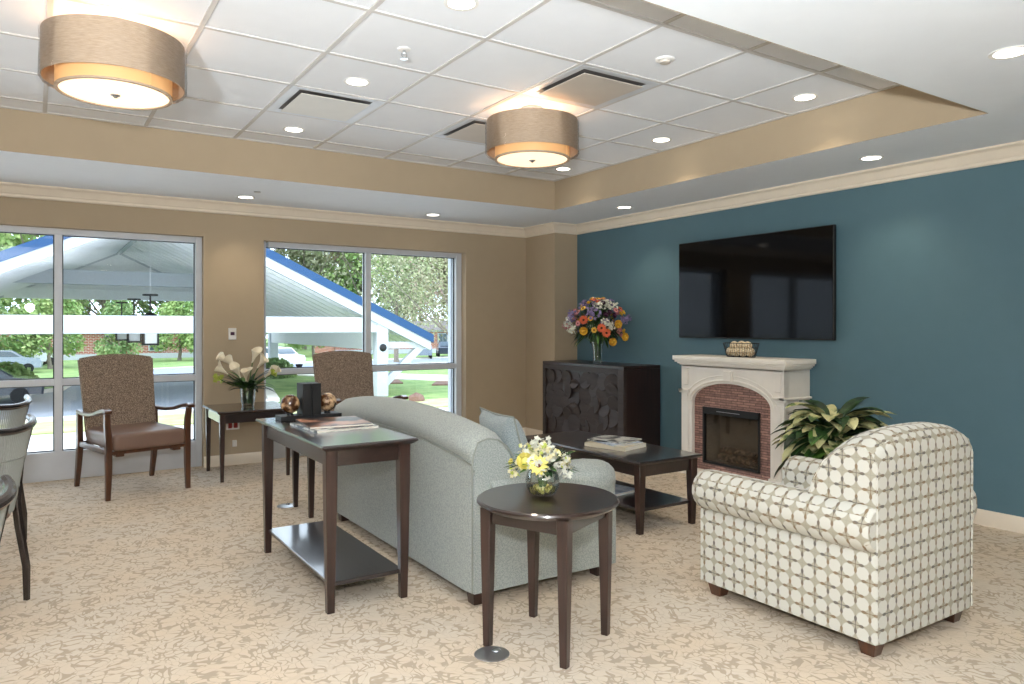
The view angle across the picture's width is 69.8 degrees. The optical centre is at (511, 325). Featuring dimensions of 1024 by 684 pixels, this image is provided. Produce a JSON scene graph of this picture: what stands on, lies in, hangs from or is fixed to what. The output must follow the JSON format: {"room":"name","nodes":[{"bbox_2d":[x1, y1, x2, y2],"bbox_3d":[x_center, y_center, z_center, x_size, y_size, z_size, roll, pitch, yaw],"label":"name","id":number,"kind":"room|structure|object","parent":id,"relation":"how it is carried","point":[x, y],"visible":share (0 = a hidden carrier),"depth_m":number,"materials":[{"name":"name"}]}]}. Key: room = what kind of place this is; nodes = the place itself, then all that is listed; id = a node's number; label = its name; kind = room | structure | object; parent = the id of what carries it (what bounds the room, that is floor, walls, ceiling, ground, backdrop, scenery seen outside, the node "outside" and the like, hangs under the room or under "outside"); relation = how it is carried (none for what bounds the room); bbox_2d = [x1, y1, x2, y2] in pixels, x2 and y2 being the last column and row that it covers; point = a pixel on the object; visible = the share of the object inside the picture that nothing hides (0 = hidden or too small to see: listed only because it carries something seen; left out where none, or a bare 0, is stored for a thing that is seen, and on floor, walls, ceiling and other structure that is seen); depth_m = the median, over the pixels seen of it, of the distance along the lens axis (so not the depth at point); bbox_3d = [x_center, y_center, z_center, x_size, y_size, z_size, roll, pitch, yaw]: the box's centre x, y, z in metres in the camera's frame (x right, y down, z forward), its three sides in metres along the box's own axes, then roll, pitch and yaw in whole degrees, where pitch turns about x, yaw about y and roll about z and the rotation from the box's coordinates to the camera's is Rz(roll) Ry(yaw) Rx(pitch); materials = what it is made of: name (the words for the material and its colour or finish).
{"room":"care facility","nodes":[
{"label":"care facility","id":0,"kind":"room"},
{"bbox_2d":[0,196,525,466],"bbox_3d":[-3.727,-0.175,6.273,10.200,2.950,0.200,0,0,-33],"label":"wall","id":1,"kind":"structure","parent":0,"point":[493,268],"depth_m":7.02,"materials":[{"name":"beige paint"}]},
{"bbox_2d":[0,225,201,483],"bbox_3d":[-4.537,0.239,5.781,3.905,2.122,0.100,0,0,-33],"label":"window","id":2,"kind":"structure","parent":1,"relation":"in","point":[58,463],"depth_m":6.28,"materials":[{"name":"metal"}]},
{"bbox_2d":[228,328,235,339],"bbox_3d":[-2.615,0.074,6.866,0.070,0.110,0.018,0,0,-33],"label":"station","id":3,"kind":"object","parent":1,"relation":"attached to","point":[231,331],"visible":1,"depth_m":6.86,"materials":[{"name":"white plastic"}]},
{"bbox_2d":[204,451,261,467],"bbox_3d":[-2.599,1.250,6.878,0.541,0.100,0.016,0,0,-33],"label":"baseboard","id":4,"kind":"structure","parent":1,"relation":"attached to","point":[252,457],"depth_m":6.88,"materials":[{"name":"beige paint"}]},
{"bbox_2d":[226,423,239,429],"bbox_3d":[-2.613,0.915,6.871,0.120,0.110,0.012,0,0,-33],"label":"outlet","id":5,"kind":"object","parent":1,"relation":"attached to","point":[230,426],"visible":0.6,"depth_m":6.87,"materials":[{"name":"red plastic"}]},
{"bbox_2d":[264,241,460,458],"bbox_3d":[-1.529,0.239,7.764,2.219,2.122,0.100,0,0,-33],"label":"window","id":6,"kind":"structure","parent":1,"relation":"in","point":[455,365],"depth_m":7.80,"materials":[{"name":"metal"}]},
{"bbox_2d":[448,259,451,411],"bbox_3d":[-3.438,0.199,6.622,6.825,2.202,0.070,0,0,-33],"label":"trim","id":7,"kind":"structure","parent":1,"relation":"attached to","point":[449,260],"depth_m":8.38,"materials":[{"name":"white paint"}]},
{"bbox_2d":[0,0,895,179],"bbox_3d":[-2.070,-1.485,3.288,8.520,0.100,3.940,0,0,-33],"label":"ceiling","id":8,"kind":"structure","parent":0,"point":[573,29],"depth_m":4.12,"materials":[{"name":"tile"}]},
{"bbox_2d":[37,14,186,109],"bbox_3d":[-1.874,-1.255,3.470,0.620,0.360,0.620,0,0,-33],"label":"drum ceiling light","id":9,"kind":"object","parent":8,"relation":"attached to","point":[99,60],"visible":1,"depth_m":3.27,"materials":[{"name":"fabric"}]},
{"bbox_2d":[58,78,168,107],"bbox_3d":[-1.875,-1.097,3.469,0.468,0.011,0.468,0,0,-33],"label":"diffuser","id":10,"kind":"object","parent":9,"relation":"attached to","point":[104,92],"depth_m":3.43,"materials":[{"name":"beige"}]},
{"bbox_2d":[283,127,304,132],"bbox_3d":[-1.593,-1.434,5.359,0.156,0.010,0.156,0,0,-33],"label":"recessed light","id":11,"kind":"object","parent":8,"relation":"in","point":[288,129],"visible":1,"depth_m":5.35,"materials":[{"name":"white plastic"}]},
{"bbox_2d":[267,86,384,123],"bbox_3d":[-1.217,-1.425,4.774,0.590,0.020,0.590,0,0,-33],"label":"ceiling vent","id":12,"kind":"object","parent":8,"relation":"in","point":[299,101],"visible":1,"depth_m":4.73,"materials":[{"name":"metal"}]},
{"bbox_2d":[343,77,370,86],"bbox_3d":[-0.910,-1.434,4.312,0.156,0.010,0.156,0,0,-33],"label":"recessed light","id":13,"kind":"object","parent":8,"relation":"in","point":[352,81],"visible":1,"depth_m":4.30,"materials":[{"name":"white plastic"}]},
{"bbox_2d":[397,46,410,59],"bbox_3d":[-0.559,-1.409,3.801,0.070,0.053,0.070,0,0,-33],"label":"sprinkler","id":14,"kind":"object","parent":8,"relation":"attached to","point":[403,49],"visible":1,"depth_m":3.79,"materials":[{"name":"white plastic"}]},
{"bbox_2d":[0,0,900,180],"bbox_3d":[-2.070,-1.431,3.288,8.520,0.007,3.940,0,0,-33],"label":"grid","id":15,"kind":"structure","parent":8,"relation":"attached to","point":[213,4],"depth_m":4.28,"materials":[{"name":"metal"}]},
{"bbox_2d":[432,118,486,144],"bbox_3d":[-0.195,-1.425,5.440,0.590,0.020,0.590,0,0,-33],"label":"ceiling vent","id":16,"kind":"object","parent":8,"relation":"in","point":[472,130],"visible":0.48,"depth_m":5.38,"materials":[{"name":"metal"}]},
{"bbox_2d":[444,0,478,10],"bbox_3d":[-0.226,-1.434,3.260,0.156,0.010,0.156,0,0,-33],"label":"recessed light","id":17,"kind":"object","parent":8,"relation":"in","point":[457,5],"visible":1,"depth_m":3.27,"materials":[{"name":"white plastic"}]},
{"bbox_2d":[485,105,578,167],"bbox_3d":[0.133,-1.255,4.836,0.620,0.360,0.623,0,0,-33],"label":"drum ceiling light","id":18,"kind":"object","parent":8,"relation":"attached to","point":[529,136],"visible":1,"depth_m":4.62,"materials":[{"name":"fabric"}]},
{"bbox_2d":[497,152,566,166],"bbox_3d":[0.133,-1.097,4.836,0.468,0.011,0.468,0,0,-33],"label":"diffuser","id":19,"kind":"object","parent":18,"relation":"attached to","point":[510,159],"depth_m":4.81,"materials":[{"name":"beige"}]},
{"bbox_2d":[522,65,659,108],"bbox_3d":[0.471,-1.425,4.418,0.590,0.020,0.590,0,0,-33],"label":"ceiling vent","id":20,"kind":"object","parent":8,"relation":"in","point":[583,85],"visible":1,"depth_m":4.37,"materials":[{"name":"metal"}]},
{"bbox_2d":[651,137,671,142],"bbox_3d":[1.151,-1.434,5.654,0.156,0.010,0.156,0,0,-33],"label":"recessed light","id":21,"kind":"object","parent":8,"relation":"in","point":[659,139],"visible":1,"depth_m":5.64,"materials":[{"name":"white plastic"}]},
{"bbox_2d":[655,55,674,64],"bbox_3d":[0.823,-1.422,3.945,0.104,0.026,0.104,0,0,-33],"label":"smoke detector","id":22,"kind":"object","parent":8,"relation":"attached to","point":[663,60],"visible":1,"depth_m":3.92,"materials":[{"name":"white plastic"}]},
{"bbox_2d":[791,93,817,101],"bbox_3d":[1.836,-1.434,4.603,0.156,0.010,0.156,0,0,-33],"label":"recessed light","id":23,"kind":"object","parent":8,"relation":"in","point":[807,96],"visible":1,"depth_m":4.60,"materials":[{"name":"white plastic"}]},
{"bbox_2d":[0,454,1023,683],"bbox_3d":[-0.728,1.360,1.668,10.200,0.120,11.190,0,0,-33],"label":"floor","id":24,"kind":"structure","parent":0,"point":[161,581],"depth_m":3.28,"materials":[{"name":"carpet"}]},
{"bbox_2d":[0,474,16,541],"bbox_3d":[-1.590,0.860,1.824,0.579,0.883,0.556,0,0,7],"label":"dining chair","id":25,"kind":"object","parent":24,"relation":"on","point":[9,487],"visible":1,"depth_m":1.96,"materials":[{"name":"silver metal"}]},
{"bbox_2d":[0,394,31,539],"bbox_3d":[-3.137,0.860,4.254,0.579,0.883,0.556,0,0,7],"label":"dining chair","id":26,"kind":"object","parent":24,"relation":"on","point":[18,411],"visible":0.48,"depth_m":4.27,"materials":[{"name":"silver metal"}]},
{"bbox_2d":[0,413,36,600],"bbox_3d":[-2.476,0.860,3.276,0.579,0.883,0.556,0,0,7],"label":"dining chair","id":27,"kind":"object","parent":24,"relation":"on","point":[16,449],"visible":0.84,"depth_m":3.36,"materials":[{"name":"silver metal"}]},
{"bbox_2d":[74,354,194,500],"bbox_3d":[-3.057,0.770,5.912,0.790,1.069,0.674,0,0,43],"label":"wooden armchair","id":28,"kind":"object","parent":24,"relation":"on","point":[120,411],"visible":1,"depth_m":5.93,"materials":[{"name":"brown wood"}]},
{"bbox_2d":[202,401,289,482],"bbox_3d":[-2.340,1.005,6.493,0.635,0.590,0.665,0,0,-33],"label":"side table","id":29,"kind":"object","parent":24,"relation":"on","point":[223,414],"visible":0.7,"depth_m":6.29,"materials":[{"name":"brown wood"}]},
{"bbox_2d":[240,387,255,405],"bbox_3d":[-2.359,0.615,6.555,0.132,0.190,0.132,0,0,-33],"label":"glass vase","id":30,"kind":"object","parent":29,"relation":"on","point":[241,389],"visible":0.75,"depth_m":6.53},
{"bbox_2d":[212,347,280,403],"bbox_3d":[-2.354,0.438,6.543,0.555,0.506,0.469,0,0,-33],"label":"lily bouquet","id":31,"kind":"object","parent":30,"relation":"in","point":[248,387],"visible":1,"depth_m":6.50,"materials":[{"name":"white plant"}]},
{"bbox_2d":[292,450,314,517],"bbox_3d":[-1.312,1.004,5.231,0.590,0.592,0.590,0,0,-33],"label":"end table","id":32,"kind":"object","parent":24,"relation":"on","point":[295,455],"visible":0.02,"depth_m":4.98,"materials":[{"name":"brown wood"}]},
{"bbox_2d":[255,418,417,613],"bbox_3d":[-0.964,0.917,3.871,0.470,0.765,1.170,0,0,-33],"label":"console table","id":33,"kind":"object","parent":24,"relation":"on","point":[333,554],"visible":0.87,"depth_m":3.52,"materials":[{"name":"brown wood"}]},
{"bbox_2d":[275,382,311,420],"bbox_3d":[-1.252,0.432,4.209,0.175,0.205,0.120,0,0,-33],"label":"bookend","id":34,"kind":"object","parent":33,"relation":"on","point":[302,403],"visible":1,"depth_m":4.18,"materials":[{"name":"black wood"}]},
{"bbox_2d":[306,382,341,417],"bbox_3d":[-1.104,0.432,4.305,0.175,0.205,0.120,0,0,-33],"label":"bookend","id":35,"kind":"object","parent":33,"relation":"on","point":[326,402],"visible":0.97,"depth_m":4.26,"materials":[{"name":"black wood"}]},
{"bbox_2d":[269,521,398,585],"bbox_3d":[-0.964,1.175,3.871,0.360,0.020,1.060,0,0,-33],"label":"shelf","id":36,"kind":"object","parent":33,"relation":"attached to","point":[356,561],"depth_m":3.76,"materials":[{"name":"brown wood"}]},
{"bbox_2d":[290,422,378,432],"bbox_3d":[-0.951,0.529,3.916,0.340,0.012,0.380,0,0,-37],"label":"magazine","id":37,"kind":"object","parent":33,"relation":"on","point":[296,424],"visible":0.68,"depth_m":3.78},
{"bbox_2d":[296,416,372,428],"bbox_3d":[-0.959,0.517,3.946,0.330,0.011,0.360,0,0,-27],"label":"magazine","id":38,"kind":"object","parent":37,"relation":"on","point":[344,421],"visible":1,"depth_m":3.89,"materials":[{"name":"paper"}]},
{"bbox_2d":[312,351,407,411],"bbox_3d":[-1.416,0.770,6.683,0.674,1.069,0.790,0,0,-33],"label":"wooden armchair","id":39,"kind":"object","parent":24,"relation":"on","point":[344,375],"visible":0.28,"depth_m":6.91,"materials":[{"name":"brown wood"}]},
{"bbox_2d":[334,396,615,604],"bbox_3d":[-0.322,0.863,4.400,0.928,0.874,1.937,0,0,-33],"label":"sofa","id":40,"kind":"object","parent":24,"relation":"on","point":[454,459],"visible":0.73,"depth_m":3.69,"materials":[{"name":"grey fabric"}]},
{"bbox_2d":[479,407,527,464],"bbox_3d":[-0.030,0.655,3.931,0.208,0.401,0.488,0,0,-22],"label":"throw pillow","id":41,"kind":"object","parent":40,"relation":"on","point":[508,429],"visible":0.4,"depth_m":3.74,"materials":[{"name":"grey fabric"}]},
{"bbox_2d":[474,646,509,661],"bbox_3d":[-0.080,1.296,2.908,0.140,0.008,0.140,0,0,34],"label":"floor outlet","id":42,"kind":"object","parent":24,"relation":"on","point":[488,653],"visible":1,"depth_m":2.90,"materials":[{"name":"metal"}]},
{"bbox_2d":[476,482,618,668],"bbox_3d":[0.148,1.004,3.044,0.590,0.592,0.590,0,0,33],"label":"end table","id":43,"kind":"object","parent":24,"relation":"on","point":[573,507],"visible":0.93,"depth_m":2.97,"materials":[{"name":"brown wood"}]},
{"bbox_2d":[525,469,559,496],"bbox_3d":[0.127,0.652,3.066,0.144,0.112,0.144,0,0,-33],"label":"glass bowl","id":44,"kind":"object","parent":43,"relation":"on","point":[551,490],"visible":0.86,"depth_m":3.04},
{"bbox_2d":[503,435,578,487],"bbox_3d":[0.124,0.567,3.063,0.321,0.224,0.275,0,0,-33],"label":"flower bouquet","id":45,"kind":"object","parent":44,"relation":"in","point":[534,459],"visible":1,"depth_m":3.00,"materials":[{"name":"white plant"}]},
{"bbox_2d":[543,360,659,445],"bbox_3d":[0.897,0.843,7.670,0.496,0.915,1.325,0,0,-33],"label":"base cabinet","id":46,"kind":"object","parent":24,"relation":"on","point":[604,398],"visible":0.94,"depth_m":7.27,"materials":[{"name":"wood"}]},
{"bbox_2d":[591,342,603,362],"bbox_3d":[0.887,0.275,7.618,0.132,0.220,0.132,0,0,-33],"label":"glass vase","id":47,"kind":"object","parent":46,"relation":"on","point":[592,343],"visible":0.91,"depth_m":7.60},
{"bbox_2d":[562,297,631,360],"bbox_3d":[0.868,0.026,7.580,0.652,0.669,0.727,0,0,-33],"label":"mixed bouquet","id":48,"kind":"object","parent":47,"relation":"in","point":[596,315],"visible":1,"depth_m":7.49,"materials":[{"name":"multicoloured plant"}]},
{"bbox_2d":[526,430,702,534],"bbox_3d":[0.662,1.070,5.214,0.560,0.460,1.305,0,0,-33],"label":"coffee table","id":49,"kind":"object","parent":24,"relation":"on","point":[650,460],"visible":0.7,"depth_m":4.80,"materials":[{"name":"brown wood"}]},
{"bbox_2d":[584,441,645,450],"bbox_3d":[0.721,0.827,5.123,0.340,0.026,0.260,0,0,43],"label":"book","id":50,"kind":"object","parent":49,"relation":"on","point":[589,443],"visible":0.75,"depth_m":5.02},
{"bbox_2d":[594,441,642,445],"bbox_3d":[0.727,0.808,5.151,0.250,0.010,0.310,0,0,-27],"label":"magazine","id":51,"kind":"object","parent":50,"relation":"on","point":[636,442],"visible":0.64,"depth_m":5.03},
{"bbox_2d":[587,435,641,443],"bbox_3d":[0.724,0.798,5.173,0.300,0.009,0.250,0,0,37],"label":"magazine","id":52,"kind":"object","parent":51,"relation":"on","point":[603,438],"visible":1,"depth_m":5.13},
{"bbox_2d":[615,484,634,495],"bbox_3d":[0.676,1.136,5.118,0.250,0.018,0.320,0,0,-42],"label":"magazine","id":53,"kind":"object","parent":49,"relation":"on","point":[620,490],"visible":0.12,"depth_m":5.04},
{"bbox_2d":[615,480,688,510],"bbox_3d":[0.662,1.155,5.214,0.460,0.020,1.205,0,0,-33],"label":"shelf","id":54,"kind":"object","parent":49,"relation":"attached to","point":[654,499],"depth_m":4.82,"materials":[{"name":"brown wood"}]},
{"bbox_2d":[672,354,815,482],"bbox_3d":[1.923,0.781,6.199,0.388,1.038,1.186,0,0,-33],"label":"electric fireplace","id":55,"kind":"object","parent":24,"relation":"on","point":[732,406],"visible":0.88,"depth_m":6.12,"materials":[{"name":"white paint"}]},
{"bbox_2d":[723,342,759,357],"bbox_3d":[1.928,0.201,6.184,0.186,0.119,0.356,0,0,-33],"label":"wire basket","id":56,"kind":"object","parent":55,"relation":"on","point":[757,344],"visible":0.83,"depth_m":6.12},
{"bbox_2d":[672,354,815,371],"bbox_3d":[1.924,0.311,6.199,0.386,0.098,1.186,0,0,-33],"label":"mantel shelf","id":57,"kind":"object","parent":55,"relation":"attached to","point":[697,362],"depth_m":6.00,"materials":[{"name":"white paint"}]},
{"bbox_2d":[770,397,896,476],"bbox_3d":[2.155,0.891,4.915,0.761,0.818,0.732,0,0,2],"label":"potted plant","id":58,"kind":"object","parent":24,"relation":"on","point":[810,437],"visible":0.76,"depth_m":4.81,"materials":[{"name":"green plant"}]},
{"bbox_2d":[692,422,976,656],"bbox_3d":[1.473,0.857,3.405,0.875,0.886,0.904,0,0,-33],"label":"upholstered armchair","id":59,"kind":"object","parent":24,"relation":"on","point":[870,542],"visible":1,"depth_m":3.04,"materials":[{"name":"fabric"}]},
{"bbox_2d":[0,0,1023,227],"bbox_3d":[-0.728,-1.398,1.668,9.800,0.500,10.790,0,0,-33],"label":"ceiling","id":60,"kind":"structure","parent":0,"point":[940,48],"depth_m":4.27,"materials":[{"name":"white paint"}]},
{"bbox_2d":[0,0,987,209],"bbox_3d":[-2.070,-1.292,3.288,8.520,0.286,3.940,0,0,-33],"label":"ceiling tray side","id":61,"kind":"structure","parent":60,"relation":"attached to","point":[899,109],"depth_m":5.45,"materials":[{"name":"beige paint"}]},
{"bbox_2d":[859,155,883,160],"bbox_3d":[2.453,-1.147,5.011,0.156,0.010,0.156,0,0,-33],"label":"recessed light","id":62,"kind":"object","parent":60,"relation":"in","point":[872,157],"visible":1,"depth_m":5.01,"materials":[{"name":"white plastic"}]},
{"bbox_2d":[988,45,1023,59],"bbox_3d":[2.088,-1.147,3.078,0.156,0.010,0.156,0,0,-33],"label":"recessed light","id":63,"kind":"object","parent":60,"relation":"in","point":[1010,52],"visible":1,"depth_m":3.08,"materials":[{"name":"white plastic"}]},
{"bbox_2d":[526,233,576,430],"bbox_3d":[0.456,0.076,8.537,0.320,2.448,0.570,0,0,-33],"label":"wall","id":64,"kind":"structure","parent":0,"point":[551,259],"depth_m":8.37,"materials":[{"name":"beige paint"}]},
{"bbox_2d":[0,140,1023,237],"bbox_3d":[-0.728,-1.095,1.668,9.800,0.106,10.790,0,0,-33],"label":"trim","id":65,"kind":"structure","parent":64,"relation":"attached to","point":[1012,151],"depth_m":6.44,"materials":[{"name":"beige paint"}]},
{"bbox_2d":[577,160,1023,516],"bbox_3d":[3.462,-0.175,4.396,0.200,2.950,10.790,0,0,-33],"label":"wall","id":66,"kind":"structure","parent":0,"point":[930,269],"depth_m":5.28,"materials":[{"name":"teal paint"}]},
{"bbox_2d":[679,224,835,340],"bbox_3d":[2.051,-0.333,6.302,0.081,0.888,1.610,0,0,-33],"label":"television","id":67,"kind":"object","parent":66,"relation":"attached to","point":[780,285],"visible":1,"depth_m":6.17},
{"bbox_2d":[522,427,1023,533],"bbox_3d":[2.902,1.250,4.032,1.135,0.100,10.790,0,0,-33],"label":"baseboard","id":68,"kind":"structure","parent":66,"relation":"attached to","point":[1002,521],"depth_m":4.72,"materials":[{"name":"beige paint"}]},
{"label":"outside","id":69,"kind":"structure","parent":0,"visible":0},
{"bbox_2d":[33,338,447,402],"bbox_3d":[-45.491,3.250,88.183,300.000,0.300,182.560,0,0,-33],"label":"lawn","id":70,"kind":"structure","parent":69,"point":[283,387],"depth_m":43.34,"materials":[{"name":"green plant"}]},
{"bbox_2d":[0,302,20,349],"bbox_3d":[-38.582,0.445,53.738,5.003,5.566,3.984,0,0,38],"label":"tree","id":71,"kind":"object","parent":70,"relation":"on","point":[2,308],"visible":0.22,"depth_m":54.05,"materials":[{"name":"green plant"}]},
{"bbox_2d":[0,361,37,376],"bbox_3d":[-24.570,2.451,35.564,3.056,1.484,3.133,0,0,-33],"label":"shrub","id":72,"kind":"object","parent":70,"relation":"on","point":[17,369],"visible":0.38,"depth_m":35.57,"materials":[{"name":"green plant"}]},
{"bbox_2d":[0,350,42,370],"bbox_3d":[-33.431,2.322,48.040,4.500,1.545,1.860,0,0,-39],"label":"car","id":73,"kind":"object","parent":70,"relation":"on","point":[5,355],"visible":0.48,"depth_m":48.01,"materials":[{"name":"silver metal"}]},
{"bbox_2d":[24,349,52,364],"bbox_3d":[-37.526,2.322,56.710,1.860,1.545,4.500,0,0,40],"label":"car","id":74,"kind":"object","parent":70,"relation":"on","point":[43,356],"visible":0.23,"depth_m":56.88,"materials":[{"name":"white paint"}]},
{"bbox_2d":[0,298,86,368],"bbox_3d":[-33.920,0.044,53.115,5.552,6.367,4.676,0,0,-29],"label":"tree","id":75,"kind":"object","parent":70,"relation":"on","point":[31,342],"visible":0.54,"depth_m":52.54,"materials":[{"name":"green plant"}]},
{"bbox_2d":[0,233,95,314],"bbox_3d":[-49.960,-8.421,77.872,13.380,23.390,14.141,0,0,0],"label":"tree","id":76,"kind":"object","parent":70,"relation":"on","point":[8,301],"visible":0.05,"depth_m":76.65,"materials":[{"name":"green plant"}]},
{"bbox_2d":[0,333,192,359],"bbox_3d":[-38.043,1.250,73.080,23.200,3.700,9.200,0,0,-33],"label":"brick house","id":77,"kind":"structure","parent":70,"relation":"on","point":[88,351],"depth_m":69.52,"materials":[{"name":"red"}]},
{"bbox_2d":[50,299,155,314],"bbox_3d":[-48.012,-6.417,87.866,16.164,19.384,14.437,0,0,-2],"label":"tree","id":78,"kind":"object","parent":70,"relation":"on","point":[100,302],"visible":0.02,"depth_m":87.44,"materials":[{"name":"green plant"}]},
{"bbox_2d":[92,300,142,354],"bbox_3d":[-33.152,0.445,61.849,3.984,5.566,5.003,0,0,-27],"label":"tree","id":79,"kind":"object","parent":70,"relation":"on","point":[112,347],"visible":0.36,"depth_m":61.22,"materials":[{"name":"green plant"}]},
{"bbox_2d":[136,300,190,315],"bbox_3d":[-39.375,-6.417,88.062,16.164,19.384,14.437,0,0,32],"label":"tree","id":80,"kind":"object","parent":70,"relation":"on","point":[143,304],"visible":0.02,"depth_m":89.82,"materials":[{"name":"green plant"}]},
{"bbox_2d":[149,301,192,359],"bbox_3d":[-29.633,0.044,66.378,5.552,6.367,4.676,0,0,-3],"label":"tree","id":81,"kind":"object","parent":70,"relation":"on","point":[173,308],"visible":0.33,"depth_m":65.60,"materials":[{"name":"green plant"}]},
{"bbox_2d":[0,236,433,396],"bbox_3d":[-17.846,-0.900,34.919,22.300,8.000,18.120,0,0,-33],"label":"entrance canopy","id":82,"kind":"object","parent":70,"relation":"on","point":[304,307],"visible":0.73,"depth_m":32.78,"materials":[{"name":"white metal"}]},
{"bbox_2d":[115,302,127,340],"bbox_3d":[-21.775,-1.690,40.952,0.800,5.000,0.800,0,0,-33],"label":"pendant lantern","id":83,"kind":"object","parent":82,"relation":"hanging from","point":[118,337],"visible":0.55,"depth_m":40.78,"materials":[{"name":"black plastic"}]},
{"bbox_2d":[126,334,141,342],"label":"pendant lantern","id":84,"kind":"object","parent":82,"relation":"hanging from","point":[133,338],"depth_m":35.73,"materials":[{"name":"glass"}]},
{"bbox_2d":[142,294,157,315],"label":"pendant lantern","id":85,"kind":"object","parent":82,"relation":"hanging from","point":[149,313],"depth_m":30.76,"materials":[{"name":"black metal"}]},
{"bbox_2d":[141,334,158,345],"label":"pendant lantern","id":86,"kind":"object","parent":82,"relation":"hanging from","point":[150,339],"depth_m":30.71,"materials":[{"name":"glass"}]},
{"bbox_2d":[0,398,447,434],"bbox_3d":[-26.867,3.085,13.770,90.000,0.070,2.800,0,0,-33],"label":"grass strip","id":87,"kind":"object","parent":70,"relation":"on","point":[41,428],"depth_m":23.20,"materials":[{"name":"concrete"}]},
{"bbox_2d":[408,392,424,401],"bbox_3d":[-3.897,2.994,29.931,0.720,0.584,0.620,0,0,-33],"label":"rock","id":88,"kind":"object","parent":87,"relation":"on","point":[415,397],"visible":0.59,"depth_m":29.70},
{"bbox_2d":[0,357,447,398],"bbox_3d":[-36.526,3.055,37.793,140.130,0.190,30.055,0,0,-33],"label":"kerb","id":89,"kind":"object","parent":70,"relation":"on","point":[186,367],"visible":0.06,"depth_m":52.36,"materials":[{"name":"concrete"}]},
{"bbox_2d":[1,362,447,422],"bbox_3d":[-31.183,3.055,29.577,140.118,0.190,28.053,0,0,-33],"label":"kerb","id":90,"kind":"object","parent":70,"relation":"on","point":[270,395],"visible":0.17,"depth_m":25.51,"materials":[{"name":"concrete"}]},
{"bbox_2d":[266,357,297,378],"bbox_3d":[-14.334,2.536,44.339,2.720,1.315,2.706,0,0,-33],"label":"shrub","id":91,"kind":"object","parent":70,"relation":"on","point":[282,363],"visible":0.35,"depth_m":43.86,"materials":[{"name":"green plant"}]},
{"bbox_2d":[284,343,324,355],"bbox_3d":[-20.645,0.044,74.877,5.552,6.367,4.676,0,0,-30],"label":"tree","id":92,"kind":"object","parent":70,"relation":"on","point":[292,346],"visible":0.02,"depth_m":74.11,"materials":[{"name":"green plant"}]},
{"bbox_2d":[269,248,353,348],"bbox_3d":[-27.119,-9.211,97.881,13.358,24.972,12.118,0,0,29],"label":"tree","id":93,"kind":"object","parent":70,"relation":"on","point":[304,256],"visible":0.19,"depth_m":96.01,"materials":[{"name":"green plant"}]},
{"bbox_2d":[306,251,361,291],"bbox_3d":[-27.044,-8.424,113.866,12.905,23.396,14.423,0,0,4],"label":"tree","id":94,"kind":"object","parent":70,"relation":"on","point":[337,255],"visible":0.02,"depth_m":110.96,"materials":[{"name":"green plant"}]},
{"bbox_2d":[320,252,419,316],"bbox_3d":[-19.023,-8.421,98.502,13.380,23.390,14.141,0,0,45],"label":"tree","id":95,"kind":"object","parent":70,"relation":"on","point":[355,269],"visible":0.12,"depth_m":96.67,"materials":[{"name":"green plant"}]},
{"bbox_2d":[314,321,447,353],"bbox_3d":[-11.812,1.250,87.775,23.200,3.700,9.200,0,0,-33],"label":"brick house","id":96,"kind":"structure","parent":70,"relation":"on","point":[317,349],"depth_m":84.41,"materials":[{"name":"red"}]},
{"bbox_2d":[358,253,447,361],"bbox_3d":[-9.683,-3.207,62.722,8.395,12.888,7.800,0,0,30],"label":"tree","id":97,"kind":"object","parent":70,"relation":"on","point":[388,302],"visible":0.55,"depth_m":62.07,"materials":[{"name":"green plant"}]},
{"bbox_2d":[373,256,447,320],"bbox_3d":[-12.931,-8.424,101.489,12.905,23.396,14.423,0,0,-25],"label":"tree","id":98,"kind":"object","parent":70,"relation":"on","point":[432,262],"visible":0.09,"depth_m":100.22,"materials":[{"name":"green plant"}]},
{"bbox_2d":[396,256,447,339],"bbox_3d":[-3.070,-2.045,39.863,7.020,10.553,6.530,0,0,7],"label":"tree","id":99,"kind":"object","parent":70,"relation":"on","point":[440,287],"visible":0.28,"depth_m":40.29,"materials":[{"name":"green plant"}]},
{"bbox_2d":[419,257,447,318],"bbox_3d":[-8.141,-8.424,106.235,14.423,23.396,12.905,0,0,-30],"label":"tree","id":100,"kind":"object","parent":70,"relation":"on","point":[443,315],"visible":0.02,"depth_m":103.78,"materials":[{"name":"green plant"}]},
{"bbox_2d":[436,342,447,356],"bbox_3d":[-6.686,2.322,74.406,1.860,1.545,4.500,0,0,-9],"label":"car","id":101,"kind":"object","parent":70,"relation":"on","point":[442,347],"visible":0.45,"depth_m":72.37,"materials":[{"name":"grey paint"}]},
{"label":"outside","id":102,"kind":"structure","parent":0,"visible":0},
{"bbox_2d":[27,407,447,451],"bbox_3d":[-8.745,3.095,13.429,120.000,0.050,17.150,0,0,-33],"label":"sidewalk","id":103,"kind":"structure","parent":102,"point":[37,442],"depth_m":19.51,"materials":[{"name":"concrete"}]},
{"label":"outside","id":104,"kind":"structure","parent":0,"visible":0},
{"bbox_2d":[297,374,447,380],"bbox_3d":[-4.586,3.090,44.151,19.446,0.060,5.303,0,0,12],"label":"garden path","id":105,"kind":"structure","parent":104,"point":[400,376],"depth_m":43.61,"materials":[{"name":"concrete"}]},
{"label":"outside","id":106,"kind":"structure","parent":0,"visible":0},
{"bbox_2d":[0,358,447,419],"bbox_3d":[-34.082,3.100,34.012,140.000,0.040,37.800,0,0,-33],"label":"road","id":107,"kind":"structure","parent":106,"point":[168,394],"depth_m":32.06,"materials":[{"name":"asphalt"}]},
{"bbox_2d":[0,368,43,402],"bbox_3d":[-21.237,2.322,29.131,4.500,1.545,1.860,0,0,-35],"label":"car","id":108,"kind":"object","parent":107,"relation":"on","point":[16,395],"visible":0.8,"depth_m":29.17,"materials":[{"name":"blue paint"}]},
{"bbox_2d":[266,346,305,366],"bbox_3d":[-17.276,2.322,54.384,4.500,1.545,1.860,0,0,41],"label":"car","id":109,"kind":"object","parent":107,"relation":"on","point":[287,353],"visible":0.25,"depth_m":53.37,"materials":[{"name":"white paint"}]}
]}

